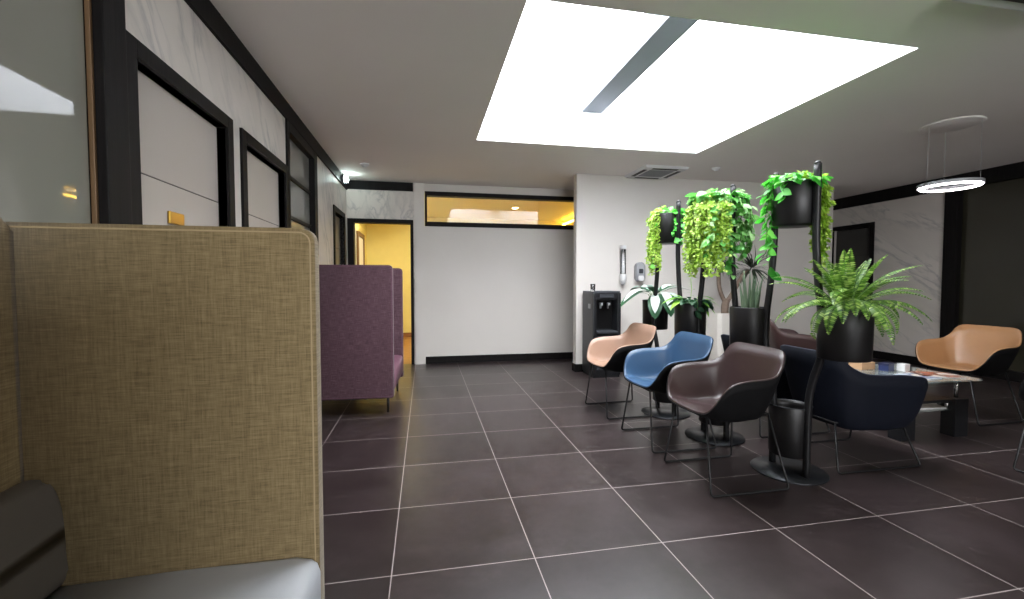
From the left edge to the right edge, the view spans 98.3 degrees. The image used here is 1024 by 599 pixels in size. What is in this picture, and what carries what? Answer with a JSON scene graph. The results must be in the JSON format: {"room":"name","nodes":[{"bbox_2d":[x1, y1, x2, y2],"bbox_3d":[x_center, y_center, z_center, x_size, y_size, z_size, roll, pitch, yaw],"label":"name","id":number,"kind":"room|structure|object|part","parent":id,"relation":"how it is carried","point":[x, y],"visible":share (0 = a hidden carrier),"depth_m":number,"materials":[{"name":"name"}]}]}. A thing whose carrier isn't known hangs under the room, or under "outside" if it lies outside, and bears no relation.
{"room":"waiting room","nodes":[
{"label":"waiting room","id":0,"kind":"room"},
{"bbox_2d":[125,0,346,264],"bbox_3d":[-1.971,-0.268,3.950,0.200,2.610,4.775,0,2,-11],"label":"wall","id":1,"kind":"structure","parent":0,"point":[170,29],"depth_m":2.41,"materials":[{"name":"stone"}]},
{"bbox_2d":[126,30,235,226],"bbox_3d":[-1.567,0.057,2.073,0.166,2.108,0.921,0,2,-11],"label":"door","id":2,"kind":"structure","parent":1,"relation":"in","point":[174,162],"depth_m":1.99,"materials":[{"name":"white wood"}]},
{"bbox_3d":[-1.526,-0.367,2.011,0.012,0.056,0.120,0,2,-11],"label":"plate","id":3,"kind":"part","parent":2,"relation":"part of","materials":[{"name":"gold metal"}]},
{"bbox_2d":[239,127,289,227],"bbox_3d":[-1.767,0.017,3.093,0.166,2.108,0.911,0,2,-11],"label":"door","id":4,"kind":"structure","parent":1,"relation":"in","point":[260,199],"depth_m":3.04,"materials":[{"name":"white wood"}]},
{"bbox_2d":[184,0,346,189],"bbox_3d":[-1.345,-1.403,1.287,0.020,0.132,9.950,0,2,-11],"label":"trim","id":5,"kind":"structure","parent":1,"relation":"attached to","point":[205,10],"depth_m":2.77,"materials":[{"name":"black wood"}]},
{"bbox_2d":[285,119,318,241],"bbox_3d":[-1.952,-0.203,3.999,0.176,2.478,0.990,0,2,-11],"label":"window","id":6,"kind":"structure","parent":1,"relation":"in","point":[301,159],"depth_m":4.04,"materials":[{"name":"black glass"}]},
{"bbox_3d":[-1.916,-0.224,3.975,0.007,2.280,0.810,0,2,-11],"label":"pane","id":7,"kind":"part","parent":6,"relation":"part of","materials":[{"name":"grey glass"}]},
{"bbox_2d":[333,204,345,264],"bbox_3d":[-2.272,-0.089,5.664,0.166,2.118,0.746,0,2,-11],"label":"door","id":8,"kind":"structure","parent":1,"relation":"in","point":[336,211],"depth_m":5.81,"materials":[{"name":"black wood"}]},
{"bbox_2d":[341,174,348,183],"bbox_3d":[-2.169,-1.564,5.754,0.085,0.100,0.140,0,2,-11],"label":"lamp","id":9,"kind":"object","parent":1,"relation":"attached to","point":[344,179],"visible":1,"depth_m":5.72,"materials":[{"name":"grey plastic"}]},
{"bbox_2d":[355,224,366,264],"bbox_3d":[-3.064,-0.437,8.279,0.380,2.610,2.350,0,2,-11],"label":"wall","id":10,"kind":"structure","parent":0,"point":[359,227],"depth_m":9.13,"materials":[{"name":"yellow paint"}]},
{"bbox_2d":[356,231,364,264],"bbox_3d":[-2.867,-0.197,8.404,0.050,2.120,0.840,0,2,-11],"label":"door","id":11,"kind":"structure","parent":10,"relation":"in","point":[360,238],"depth_m":8.33,"materials":[{"name":"beige wood"}]},
{"bbox_2d":[346,183,573,363],"bbox_3d":[1.688,-0.389,7.042,8.172,2.610,0.150,0,2,-11],"label":"wall","id":12,"kind":"structure","parent":0,"point":[479,291],"depth_m":6.59,"materials":[{"name":"white paint"}]},
{"bbox_2d":[347,180,412,190],"bbox_3d":[-1.854,-1.603,6.243,0.892,0.120,0.020,0,2,-11],"label":"trim","id":13,"kind":"structure","parent":12,"relation":"attached to","point":[352,184],"depth_m":6.23,"materials":[{"name":"black wood"}]},
{"bbox_2d":[347,218,414,363],"bbox_3d":[-1.871,-0.100,6.365,0.900,2.085,0.150,0,2,-11],"label":"door frame","id":14,"kind":"structure","parent":12,"relation":"in","point":[351,222],"depth_m":6.31,"materials":[{"name":"black wood"}]},
{"bbox_2d":[425,191,573,229],"bbox_3d":[-0.123,-1.319,6.655,2.330,0.500,0.140,0,2,-11],"label":"window","id":15,"kind":"structure","parent":12,"relation":"in","point":[427,193],"depth_m":6.57,"materials":[{"name":"clear glass"}]},
{"bbox_2d":[426,352,572,363],"bbox_3d":[1.782,0.864,7.057,6.200,0.105,0.014,0,2,-11],"label":"baseboard","id":16,"kind":"structure","parent":12,"relation":"attached to","point":[558,355],"depth_m":6.66,"materials":[{"name":"black wood"}]},
{"bbox_2d":[355,193,573,332],"bbox_3d":[0.308,-0.498,8.542,7.300,2.710,3.330,0,2,-11],"label":"wall","id":17,"kind":"structure","parent":0,"point":[387,244],"depth_m":9.48,"materials":[{"name":"yellow paint"}]},
{"bbox_2d":[403,333,410,336],"bbox_3d":[0.008,0.751,10.120,7.100,0.090,0.015,0,2,-11],"label":"baseboard","id":18,"kind":"structure","parent":17,"relation":"attached to","point":[404,334],"depth_m":9.66,"materials":[{"name":"brown wood"}]},
{"bbox_2d":[210,0,1023,199],"bbox_3d":[2.547,-1.568,2.020,8.800,0.140,10.300,0,2,-11],"label":"ceiling","id":19,"kind":"structure","parent":0,"point":[404,89],"depth_m":3.27,"materials":[{"name":"paint"}]},
{"bbox_2d":[360,163,368,167],"bbox_3d":[-1.765,-1.607,5.301,0.104,0.040,0.104,0,2,-11],"label":"smoke detector","id":20,"kind":"object","parent":19,"relation":"attached to","point":[365,165],"visible":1,"depth_m":5.27,"materials":[{"name":"white plastic"}]},
{"bbox_2d":[625,164,688,179],"bbox_3d":[1.841,-1.625,5.673,0.580,0.033,0.580,0,2,-11],"label":"air conditioner","id":21,"kind":"object","parent":19,"relation":"attached to","point":[661,172],"depth_m":5.60,"materials":[{"name":"white plastic"}]},
{"bbox_2d":[639,170,674,176],"bbox_3d":[1.841,-1.617,5.673,0.340,0.013,0.340,0,2,-11],"label":"ceiling vent","id":22,"kind":"object","parent":21,"relation":"in","point":[648,173],"depth_m":5.65,"materials":[{"name":"grey plastic"}]},
{"bbox_2d":[712,167,720,170],"bbox_3d":[2.530,-1.614,5.482,0.104,0.040,0.104,0,2,-11],"label":"smoke detector","id":23,"kind":"object","parent":19,"relation":"attached to","point":[713,168],"visible":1,"depth_m":5.46,"materials":[{"name":"white plastic"}]},
{"bbox_2d":[916,115,986,191],"bbox_3d":[3.957,-1.292,3.990,0.444,0.566,0.444,0,2,-11],"label":"pendant lamp","id":24,"kind":"object","parent":19,"relation":"hanging from","point":[952,124],"visible":1,"depth_m":3.95,"materials":[{"name":"grey plastic"}]},
{"bbox_2d":[952,0,1023,11],"bbox_3d":[2.533,-1.478,1.939,0.640,0.033,0.640,0,2,-11],"label":"ceiling cassette","id":25,"kind":"structure","parent":19,"relation":"attached to","point":[1018,5],"depth_m":2.20,"materials":[{"name":"white plastic"}]},
{"bbox_2d":[321,337,1023,598],"bbox_3d":[2.131,1.107,3.726,9.000,0.120,13.600,0,2,-11],"label":"floor","id":26,"kind":"structure","parent":0,"point":[496,479],"depth_m":2.40,"materials":[{"name":"tile"}]},
{"bbox_2d":[0,218,324,598],"bbox_3d":[-0.837,0.489,0.717,0.764,1.351,1.123,0,2,-11],"label":"sofa","id":27,"kind":"object","parent":26,"relation":"on","point":[161,406],"visible":1,"depth_m":1.20,"materials":[{"name":"beige fabric"}]},
{"bbox_3d":[-1.190,0.417,0.644,0.045,1.201,1.010,0,2,-11],"label":"panel","id":28,"kind":"part","parent":27,"relation":"part of","materials":[{"name":"beige fabric"}]},
{"bbox_2d":[0,480,67,598],"bbox_3d":[-1.122,0.629,0.666,0.092,0.286,1.002,0,2,-11],"label":"cushion","id":29,"kind":"object","parent":27,"relation":"on","point":[33,513],"depth_m":1.09,"materials":[{"name":"grey fabric"}]},
{"bbox_3d":[-0.810,0.876,0.737,0.709,0.216,1.004,0,2,-11],"label":"seat","id":30,"kind":"part","parent":27,"relation":"part of","materials":[{"name":"grey leather"}]},
{"bbox_2d":[319,265,403,411],"bbox_3d":[-1.512,0.345,4.385,0.764,1.351,0.953,0,2,-9],"label":"sofa","id":31,"kind":"object","parent":26,"relation":"on","point":[361,306],"visible":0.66,"depth_m":3.93,"materials":[{"name":"fabric"}]},
{"bbox_3d":[-1.523,0.866,4.404,0.620,0.050,0.830,0,2,-9],"label":"under frame","id":32,"kind":"part","parent":31,"relation":"part of","materials":[{"name":"black metal"}]},
{"bbox_3d":[-1.580,0.256,4.824,0.760,1.195,0.055,0,2,-9],"label":"panel","id":33,"kind":"part","parent":31,"relation":"part of","materials":[{"name":"fabric"}]},
{"bbox_3d":[-1.484,0.732,4.404,0.709,0.216,0.834,0,2,-9],"label":"seat","id":34,"kind":"part","parent":31,"relation":"part of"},
{"bbox_2d":[582,291,620,377],"bbox_3d":[1.146,0.430,5.678,0.372,1.080,0.400,0,2,-11],"label":"water cooler","id":35,"kind":"object","parent":26,"relation":"on","point":[601,309],"visible":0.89,"depth_m":5.57,"materials":[{"name":"black plastic"}]},
{"bbox_2d":[590,284,595,290],"bbox_3d":[1.019,-0.151,5.579,0.068,0.090,0.068,0,2,-11],"label":"drinking glass","id":36,"kind":"object","parent":35,"relation":"on","point":[592,286],"visible":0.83,"depth_m":5.56,"materials":[{"name":"clear glass"}]},
{"bbox_3d":[1.145,-0.097,5.670,0.364,0.025,0.375,0,2,-11],"label":"lid","id":37,"kind":"part","parent":35,"relation":"part of","materials":[{"name":"grey plastic"}]},
{"bbox_3d":[1.179,-0.043,5.497,0.180,0.040,0.018,0,2,-11],"label":"control panel","id":38,"kind":"part","parent":35,"relation":"part of","materials":[{"name":"grey plastic"}]},
{"bbox_2d":[597,330,617,333],"bbox_3d":[1.169,0.405,5.564,0.270,0.030,0.170,0,2,-11],"label":"drip tray","id":39,"kind":"object","parent":35,"relation":"on","point":[598,331],"depth_m":5.49,"materials":[{"name":"grey plastic"}]},
{"bbox_2d":[585,322,658,419],"bbox_3d":[1.000,0.631,4.106,0.531,0.801,0.593,-1,2,-13],"label":"tub chair","id":40,"kind":"object","parent":26,"relation":"on","point":[607,353],"visible":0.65,"depth_m":4.22,"materials":[{"name":"beige leather"}]},
{"bbox_3d":[0.967,0.814,4.311,0.508,0.419,0.103,-1,2,-13],"label":"sled leg","id":41,"kind":"part","parent":40,"relation":"part of","materials":[{"name":"black metal"}]},
{"bbox_3d":[1.056,0.829,3.922,0.508,0.418,0.102,-1,2,-13],"label":"sled leg","id":42,"kind":"part","parent":40,"relation":"part of","materials":[{"name":"black metal"}]},
{"bbox_2d":[621,331,716,453],"bbox_3d":[1.160,0.660,3.344,0.531,0.801,0.593,0,2,-11],"label":"tub chair","id":43,"kind":"object","parent":26,"relation":"on","point":[648,369],"visible":0.67,"depth_m":3.49,"materials":[{"name":"blue leather"}]},
{"bbox_3d":[1.133,0.844,3.550,0.508,0.419,0.103,0,2,-11],"label":"sled leg","id":44,"kind":"part","parent":43,"relation":"part of","materials":[{"name":"black metal"}]},
{"bbox_3d":[1.210,0.859,3.158,0.508,0.418,0.102,0,2,-11],"label":"sled leg","id":45,"kind":"part","parent":43,"relation":"part of","materials":[{"name":"black metal"}]},
{"bbox_2d":[641,200,706,419],"bbox_3d":[1.407,0.086,4.005,0.428,1.900,0.888,-1,2,-15],"label":"stand","id":46,"kind":"object","parent":26,"relation":"on","point":[685,319],"visible":0.48,"depth_m":3.87,"materials":[{"name":"metal"}]},
{"bbox_2d":[620,284,687,318],"bbox_3d":[1.356,0.014,4.339,0.682,0.324,0.596,0,2,-11],"label":"plant","id":47,"kind":"object","parent":46,"relation":"in","point":[655,304],"visible":0.91,"depth_m":4.14,"materials":[{"name":"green plant"}]},
{"bbox_2d":[644,205,665,275],"bbox_3d":[1.275,-0.530,3.984,0.210,0.637,0.223,2,3,40],"label":"trailing plant","id":48,"kind":"object","parent":46,"relation":"in","point":[652,235],"visible":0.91,"depth_m":3.92,"materials":[{"name":"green plant"}]},
{"bbox_3d":[1.405,0.145,4.341,0.244,0.285,0.244,-1,2,-15],"label":"pot","id":49,"kind":"part","parent":46,"relation":"part of","materials":[{"name":"black metal"}]},
{"bbox_3d":[1.405,0.765,4.039,0.236,0.310,0.236,-1,2,-15],"label":"pot","id":50,"kind":"part","parent":46,"relation":"part of","materials":[{"name":"black metal"}]},
{"bbox_3d":[1.405,1.028,4.049,0.428,0.012,0.428,-1,2,-15],"label":"plate","id":51,"kind":"part","parent":46,"relation":"part of","materials":[{"name":"metal"}]},
{"bbox_2d":[650,207,685,268],"bbox_3d":[1.400,-0.552,3.979,0.353,0.553,0.307,2,3,37],"label":"pothos plant","id":52,"kind":"object","parent":46,"relation":"in","point":[670,209],"visible":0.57,"depth_m":3.86,"materials":[{"name":"green plant"}]},
{"bbox_3d":[1.405,-0.633,3.984,0.260,0.262,0.260,-1,2,-15],"label":"pot","id":53,"kind":"part","parent":46,"relation":"part of","materials":[{"name":"black metal"}]},
{"bbox_2d":[662,277,718,319],"bbox_3d":[1.499,-0.029,3.701,0.417,0.369,0.405,-2,3,-43],"label":"leafy plant","id":54,"kind":"object","parent":46,"relation":"in","point":[681,300],"visible":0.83,"depth_m":3.60,"materials":[{"name":"green plant"}]},
{"bbox_3d":[1.490,0.170,3.701,0.252,0.285,0.252,-1,2,-15],"label":"pot","id":55,"kind":"part","parent":46,"relation":"part of","materials":[{"name":"black metal"}]},
{"bbox_2d":[706,311,728,360],"bbox_3d":[2.737,0.567,5.761,0.370,0.800,0.370,0,2,-11],"label":"planter","id":56,"kind":"object","parent":26,"relation":"on","point":[717,323],"visible":0.4,"depth_m":5.61,"materials":[{"name":"ceramic"}]},
{"bbox_2d":[705,245,768,312],"bbox_3d":[2.885,-0.310,5.685,0.993,1.042,0.652,0,2,10],"label":"dracaena plant","id":57,"kind":"object","parent":56,"relation":"in","point":[725,301],"visible":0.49,"depth_m":5.69,"materials":[{"name":"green plant"}]},
{"bbox_2d":[664,342,788,497],"bbox_3d":[1.285,0.685,2.712,0.531,0.801,0.593,0,2,-11],"label":"tub chair","id":58,"kind":"object","parent":26,"relation":"on","point":[739,385],"visible":1,"depth_m":2.73,"materials":[{"name":"brown leather"}]},
{"bbox_3d":[1.258,0.868,2.917,0.508,0.419,0.103,0,2,-11],"label":"sled leg","id":59,"kind":"part","parent":58,"relation":"part of","materials":[{"name":"black metal"}]},
{"bbox_3d":[1.275,0.669,2.709,0.418,0.013,0.323,0,2,-11],"label":"under frame","id":60,"kind":"part","parent":58,"relation":"part of","materials":[{"name":"black metal"}]},
{"bbox_3d":[1.335,0.883,2.525,0.508,0.418,0.102,0,2,-11],"label":"sled leg","id":61,"kind":"part","parent":58,"relation":"part of","materials":[{"name":"black metal"}]},
{"bbox_2d":[685,184,769,445],"bbox_3d":[1.597,0.114,3.283,0.428,1.900,0.675,-1,2,-15],"label":"stand","id":62,"kind":"object","parent":26,"relation":"on","point":[745,324],"visible":0.3,"depth_m":3.20,"materials":[{"name":"metal"}]},
{"bbox_2d":[681,193,733,277],"bbox_3d":[1.459,-0.483,3.310,0.401,0.643,0.289,2,3,40],"label":"trailing plant","id":63,"kind":"object","parent":62,"relation":"in","point":[696,216],"visible":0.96,"depth_m":3.23,"materials":[{"name":"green plant"}]},
{"bbox_3d":[1.567,0.789,3.419,0.236,0.310,0.236,-1,2,-15],"label":"pot","id":64,"kind":"part","parent":62,"relation":"part of","materials":[{"name":"black metal"}]},
{"bbox_3d":[1.567,1.053,3.429,0.428,0.012,0.428,-1,2,-15],"label":"plate","id":65,"kind":"part","parent":62,"relation":"part of","materials":[{"name":"metal"}]},
{"bbox_2d":[684,188,759,279],"bbox_3d":[1.584,-0.493,3.350,0.500,0.692,0.501,0,2,-11],"label":"pothos plant","id":66,"kind":"object","parent":62,"relation":"in","point":[744,229],"visible":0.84,"depth_m":3.20,"materials":[{"name":"green plant"}]},
{"bbox_3d":[1.652,0.194,3.082,0.252,0.285,0.252,-1,2,-15],"label":"pot","id":67,"kind":"part","parent":62,"relation":"part of","materials":[{"name":"black metal"}]},
{"bbox_2d":[739,273,763,307],"bbox_3d":[1.652,-0.060,3.071,0.224,0.293,0.223,0,2,-11],"label":"aloe plant","id":68,"kind":"object","parent":62,"relation":"in","point":[753,299],"visible":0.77,"depth_m":3.05,"materials":[{"name":"green plant"}]},
{"bbox_2d":[721,334,829,437],"bbox_3d":[2.175,0.672,3.666,0.751,0.753,0.612,0,2,-11],"label":"lounge chair","id":69,"kind":"object","parent":26,"relation":"on","point":[783,391],"visible":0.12,"depth_m":3.40,"materials":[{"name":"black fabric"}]},
{"bbox_3d":[2.196,0.909,3.478,0.639,0.293,0.108,0,2,-11],"label":"sled leg","id":70,"kind":"part","parent":69,"relation":"part of","materials":[{"name":"black metal"}]},
{"bbox_2d":[769,319,815,349],"bbox_3d":[3.054,0.600,4.881,0.531,0.801,0.593,1,2,15],"label":"tub chair","id":71,"kind":"object","parent":26,"relation":"on","point":[778,337],"visible":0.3,"depth_m":4.64,"materials":[{"name":"brown leather"}]},
{"bbox_2d":[750,161,874,485],"bbox_3d":[1.782,0.139,2.655,0.428,1.900,0.679,-1,2,-15],"label":"stand","id":72,"kind":"object","parent":26,"relation":"on","point":[852,341],"visible":0.77,"depth_m":2.65,"materials":[{"name":"metal"}]},
{"bbox_3d":[1.751,1.077,2.803,0.428,0.012,0.428,-1,2,-15],"label":"plate","id":73,"kind":"part","parent":72,"relation":"part of","materials":[{"name":"metal"}]},
{"bbox_3d":[1.751,0.814,2.793,0.236,0.310,0.236,-1,2,-15],"label":"pot","id":74,"kind":"part","parent":72,"relation":"part of","materials":[{"name":"black metal"}]},
{"bbox_3d":[1.751,-0.584,2.738,0.260,0.262,0.260,-1,2,-15],"label":"pot","id":75,"kind":"part","parent":72,"relation":"part of","materials":[{"name":"black metal"}]},
{"bbox_2d":[755,170,833,280],"bbox_3d":[1.750,-0.459,2.739,0.401,0.686,0.388,0,2,-11],"label":"pothos plant","id":76,"kind":"object","parent":72,"relation":"in","point":[776,180],"visible":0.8,"depth_m":2.76,"materials":[{"name":"green plant"}]},
{"bbox_2d":[792,170,835,269],"bbox_3d":[1.856,-0.478,2.712,0.199,0.643,0.214,-2,3,-39],"label":"trailing plant","id":77,"kind":"object","parent":72,"relation":"in","point":[826,202],"visible":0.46,"depth_m":2.64,"materials":[{"name":"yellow plant"}]},
{"bbox_3d":[1.846,0.189,2.457,0.260,0.285,0.260,-1,2,-15],"label":"pot","id":78,"kind":"part","parent":72,"relation":"part of","materials":[{"name":"black metal"}]},
{"bbox_2d":[771,248,931,344],"bbox_3d":[1.827,-0.028,2.456,0.705,0.496,0.708,-1,3,-32],"label":"fern plant","id":79,"kind":"object","parent":72,"relation":"in","point":[845,294],"visible":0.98,"depth_m":2.36,"materials":[{"name":"green plant"}]},
{"bbox_2d":[780,345,927,473],"bbox_3d":[2.300,0.697,3.029,0.751,0.753,0.612,0,2,-11],"label":"lounge chair","id":80,"kind":"object","parent":26,"relation":"on","point":[845,397],"visible":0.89,"depth_m":2.78,"materials":[{"name":"blue leather"}]},
{"bbox_3d":[2.288,0.782,3.030,0.518,0.013,0.313,0,2,-11],"label":"under frame","id":81,"kind":"part","parent":80,"relation":"part of","materials":[{"name":"black metal"}]},
{"bbox_3d":[2.246,0.919,3.228,0.639,0.293,0.108,0,2,-11],"label":"sled leg","id":82,"kind":"part","parent":80,"relation":"part of","materials":[{"name":"black metal"}]},
{"bbox_3d":[2.322,0.934,2.841,0.639,0.293,0.108,0,2,-11],"label":"sled leg","id":83,"kind":"part","parent":80,"relation":"part of","materials":[{"name":"black metal"}]},
{"bbox_2d":[856,364,981,441],"bbox_3d":[3.177,0.825,3.655,0.750,0.450,0.680,0,2,-11],"label":"coffee table","id":84,"kind":"object","parent":26,"relation":"on","point":[953,419],"visible":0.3,"depth_m":3.41,"materials":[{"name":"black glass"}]},
{"bbox_2d":[849,362,874,369],"bbox_3d":[3.008,0.536,3.804,0.160,0.116,0.110,-1,2,-17],"label":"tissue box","id":85,"kind":"object","parent":84,"relation":"on","point":[871,365],"visible":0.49,"depth_m":3.76,"materials":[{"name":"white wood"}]},
{"bbox_2d":[878,362,894,371],"bbox_3d":[3.147,0.565,3.720,0.104,0.065,0.074,-1,3,-28],"label":"box","id":86,"kind":"object","parent":84,"relation":"on","point":[883,366],"visible":1,"depth_m":3.69,"materials":[{"name":"blue cardboard"}]},
{"bbox_3d":[3.147,0.542,3.719,0.104,0.020,0.074,-1,3,-28],"label":"lid","id":87,"kind":"part","parent":86,"relation":"part of","materials":[{"name":"blue cardboard"}]},
{"bbox_2d":[897,363,911,371],"bbox_3d":[3.286,0.568,3.708,0.097,0.060,0.060,-1,2,-23],"label":"card holder","id":88,"kind":"object","parent":84,"relation":"on","point":[904,367],"visible":0.96,"depth_m":3.68,"materials":[{"name":"white plastic"}]},
{"bbox_2d":[892,373,941,379],"bbox_3d":[3.138,0.605,3.455,0.290,0.006,0.210,-1,2,-18],"label":"magazine","id":89,"kind":"object","parent":84,"relation":"on","point":[911,374],"visible":0.5,"depth_m":3.46,"materials":[{"name":"white paper"}]},
{"bbox_2d":[920,403,945,409],"bbox_3d":[3.248,0.841,3.527,0.280,0.012,0.200,0,2,-7],"label":"magazine","id":90,"kind":"object","parent":84,"relation":"on","point":[930,405],"visible":0.29,"depth_m":3.46,"materials":[{"name":"white paper"}]},
{"bbox_2d":[919,403,946,411],"bbox_3d":[3.177,0.846,3.656,0.600,0.008,0.520,0,2,-11],"label":"shelf","id":91,"kind":"object","parent":84,"relation":"attached to","point":[943,410],"depth_m":3.45,"materials":[{"name":"clear glass"}]},
{"bbox_2d":[906,371,965,377],"bbox_3d":[3.386,0.601,3.544,0.290,0.006,0.210,0,2,10],"label":"magazine","id":92,"kind":"object","parent":84,"relation":"on","point":[934,374],"visible":0.98,"depth_m":3.53,"materials":[{"name":"multicoloured paper"}]},
{"bbox_2d":[923,393,953,403],"bbox_3d":[3.160,0.767,3.649,0.375,0.022,0.580,0,2,-11],"label":"shelf","id":93,"kind":"object","parent":84,"relation":"attached to","point":[929,398],"depth_m":3.40,"materials":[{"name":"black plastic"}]},
{"bbox_3d":[3.466,0.692,3.451,0.028,0.144,0.028,0,2,-11],"label":"post","id":94,"kind":"part","parent":84,"relation":"part of","materials":[{"name":"silver metal"}]},
{"bbox_2d":[915,324,1022,425],"bbox_3d":[4.032,0.638,3.927,0.531,0.801,0.593,0,2,-12],"label":"tub chair","id":95,"kind":"object","parent":26,"relation":"on","point":[979,350],"visible":0.98,"depth_m":3.97,"materials":[{"name":"leather"}]},
{"bbox_3d":[4.022,0.621,3.925,0.418,0.013,0.323,0,2,-12],"label":"under frame","id":96,"kind":"part","parent":95,"relation":"part of","materials":[{"name":"black metal"}]},
{"bbox_3d":[4.085,0.836,3.742,0.508,0.418,0.102,0,2,-12],"label":"sled leg","id":97,"kind":"part","parent":95,"relation":"part of","materials":[{"name":"black metal"}]},
{"bbox_2d":[1013,380,1023,472],"bbox_3d":[3.468,0.689,2.608,0.593,0.801,0.531,0,2,-11],"label":"tub chair","id":98,"kind":"object","parent":26,"relation":"on","point":[1021,388],"visible":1,"depth_m":2.79,"materials":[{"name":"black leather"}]},
{"bbox_3d":[3.274,0.882,2.566,0.102,0.418,0.508,0,2,-11],"label":"sled leg","id":99,"kind":"part","parent":98,"relation":"part of","materials":[{"name":"grey metal"}]},
{"bbox_2d":[483,24,876,138],"bbox_3d":[1.056,-2.197,3.522,2.638,1.000,2.450,0,2,-11],"label":"skylight","id":100,"kind":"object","parent":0,"point":[543,77],"depth_m":4.51,"materials":[{"name":"glass"}]},
{"bbox_2d":[582,13,698,112],"bbox_3d":[1.055,-2.033,3.529,0.220,0.230,2.290,0,2,-11],"label":"ceiling beam","id":101,"kind":"structure","parent":100,"relation":"attached to","point":[652,35],"depth_m":3.60,"materials":[{"name":"paint"}]},
{"bbox_2d":[658,67,696,151],"bbox_3d":[1.802,-2.058,4.811,0.440,0.880,0.011,0,2,-11],"label":"trim","id":102,"kind":"structure","parent":100,"relation":"attached to","point":[677,87],"depth_m":4.80,"materials":[{"name":"paint"}]},
{"bbox_2d":[476,0,917,153],"bbox_3d":[1.056,-1.638,3.545,2.438,0.159,2.250,0,2,-11],"label":"trim","id":103,"kind":"structure","parent":100,"relation":"attached to","point":[877,55],"depth_m":4.20,"materials":[{"name":"paint"}]},
{"bbox_2d":[573,174,833,363],"bbox_3d":[2.800,-0.359,6.271,4.005,2.610,0.114,0,2,-11],"label":"wall partition","id":104,"kind":"structure","parent":0,"point":[611,212],"depth_m":6.02,"materials":[{"name":"white paint"}]},
{"bbox_2d":[572,363,582,371],"bbox_3d":[2.795,0.893,6.311,4.020,0.105,0.128,0,2,-11],"label":"baseboard","id":105,"kind":"structure","parent":104,"relation":"attached to","point":[575,367],"depth_m":5.88,"materials":[{"name":"black wood"}]},
{"bbox_2d":[620,245,625,284],"bbox_3d":[1.486,-0.455,5.918,0.084,0.530,0.092,0,2,-11],"label":"dispenser","id":106,"kind":"object","parent":104,"relation":"attached to","point":[622,247],"visible":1,"depth_m":5.89,"materials":[{"name":"silver"}]},
{"bbox_2d":[634,262,644,281],"bbox_3d":[1.722,-0.372,5.963,0.120,0.260,0.098,0,2,-11],"label":"soap dispenser","id":107,"kind":"object","parent":104,"relation":"attached to","point":[639,267],"visible":1,"depth_m":5.92,"materials":[{"name":"grey plastic"}]},
{"bbox_2d":[833,192,944,356],"bbox_3d":[5.806,-0.384,6.908,0.200,2.610,1.760,0,2,-11],"label":"wall","id":108,"kind":"structure","parent":0,"point":[909,230],"depth_m":6.47,"materials":[{"name":"stone"}]},
{"bbox_2d":[831,222,874,300],"bbox_3d":[5.684,-0.165,7.367,0.166,2.138,0.766,0,2,-11],"label":"door","id":109,"kind":"structure","parent":108,"relation":"in","point":[860,240],"depth_m":7.26,"materials":[{"name":"black wood"}]},
{"bbox_2d":[873,350,926,366],"bbox_3d":[5.779,0.877,6.544,0.014,0.120,0.960,0,2,-11],"label":"baseboard","id":110,"kind":"structure","parent":108,"relation":"attached to","point":[900,358],"depth_m":6.61,"materials":[{"name":"black wood"}]},
{"bbox_2d":[833,161,1023,209],"bbox_3d":[6.482,-1.439,2.823,0.030,0.180,9.950,0,2,-11],"label":"trim","id":111,"kind":"structure","parent":108,"relation":"attached to","point":[1015,170],"depth_m":6.35,"materials":[{"name":"black wood"}]},
{"bbox_2d":[983,177,1023,184],"bbox_3d":[6.838,-0.193,2.044,0.150,2.610,8.190,0,2,-11],"label":"wall","id":112,"kind":"structure","parent":0,"point":[1021,177],"depth_m":5.46,"materials":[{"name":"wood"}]},
{"bbox_2d":[939,189,963,337],"bbox_3d":[5.928,-0.256,5.958,0.130,2.430,0.160,0,2,-11],"label":"trim","id":113,"kind":"structure","parent":112,"relation":"attached to","point":[953,207],"depth_m":5.91,"materials":[{"name":"black wood"}]},
{"bbox_2d":[953,178,1023,382],"bbox_3d":[6.726,-0.099,1.944,0.110,2.430,8.030,0,2,-11],"label":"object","id":114,"kind":"structure","parent":112,"relation":"in","point":[992,247],"depth_m":5.51,"materials":[{"name":"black glass"}]},
{"bbox_3d":[6.726,1.055,1.990,0.110,0.120,8.030,0,2,-11],"label":"frame","id":115,"kind":"part","parent":114,"relation":"part of","materials":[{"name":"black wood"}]},
{"bbox_3d":[-1.055,-0.074,-0.975,0.100,2.610,5.300,0,2,-11],"label":"wall","id":116,"kind":"structure","parent":0,"visible":0},
{"bbox_2d":[0,0,98,223],"bbox_3d":[-1.060,-0.035,-0.285,0.026,2.478,3.652,0,2,-11],"label":"window","id":117,"kind":"structure","parent":116,"relation":"attached to","point":[44,162],"depth_m":1.31,"materials":[{"name":"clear glass"}]},
{"bbox_2d":[83,0,131,223],"bbox_3d":[-1.489,-0.107,1.551,0.220,2.478,0.120,0,2,-11],"label":"window frame","id":118,"kind":"structure","parent":116,"relation":"attached to","point":[108,16],"depth_m":1.52,"materials":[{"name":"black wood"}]}
]}

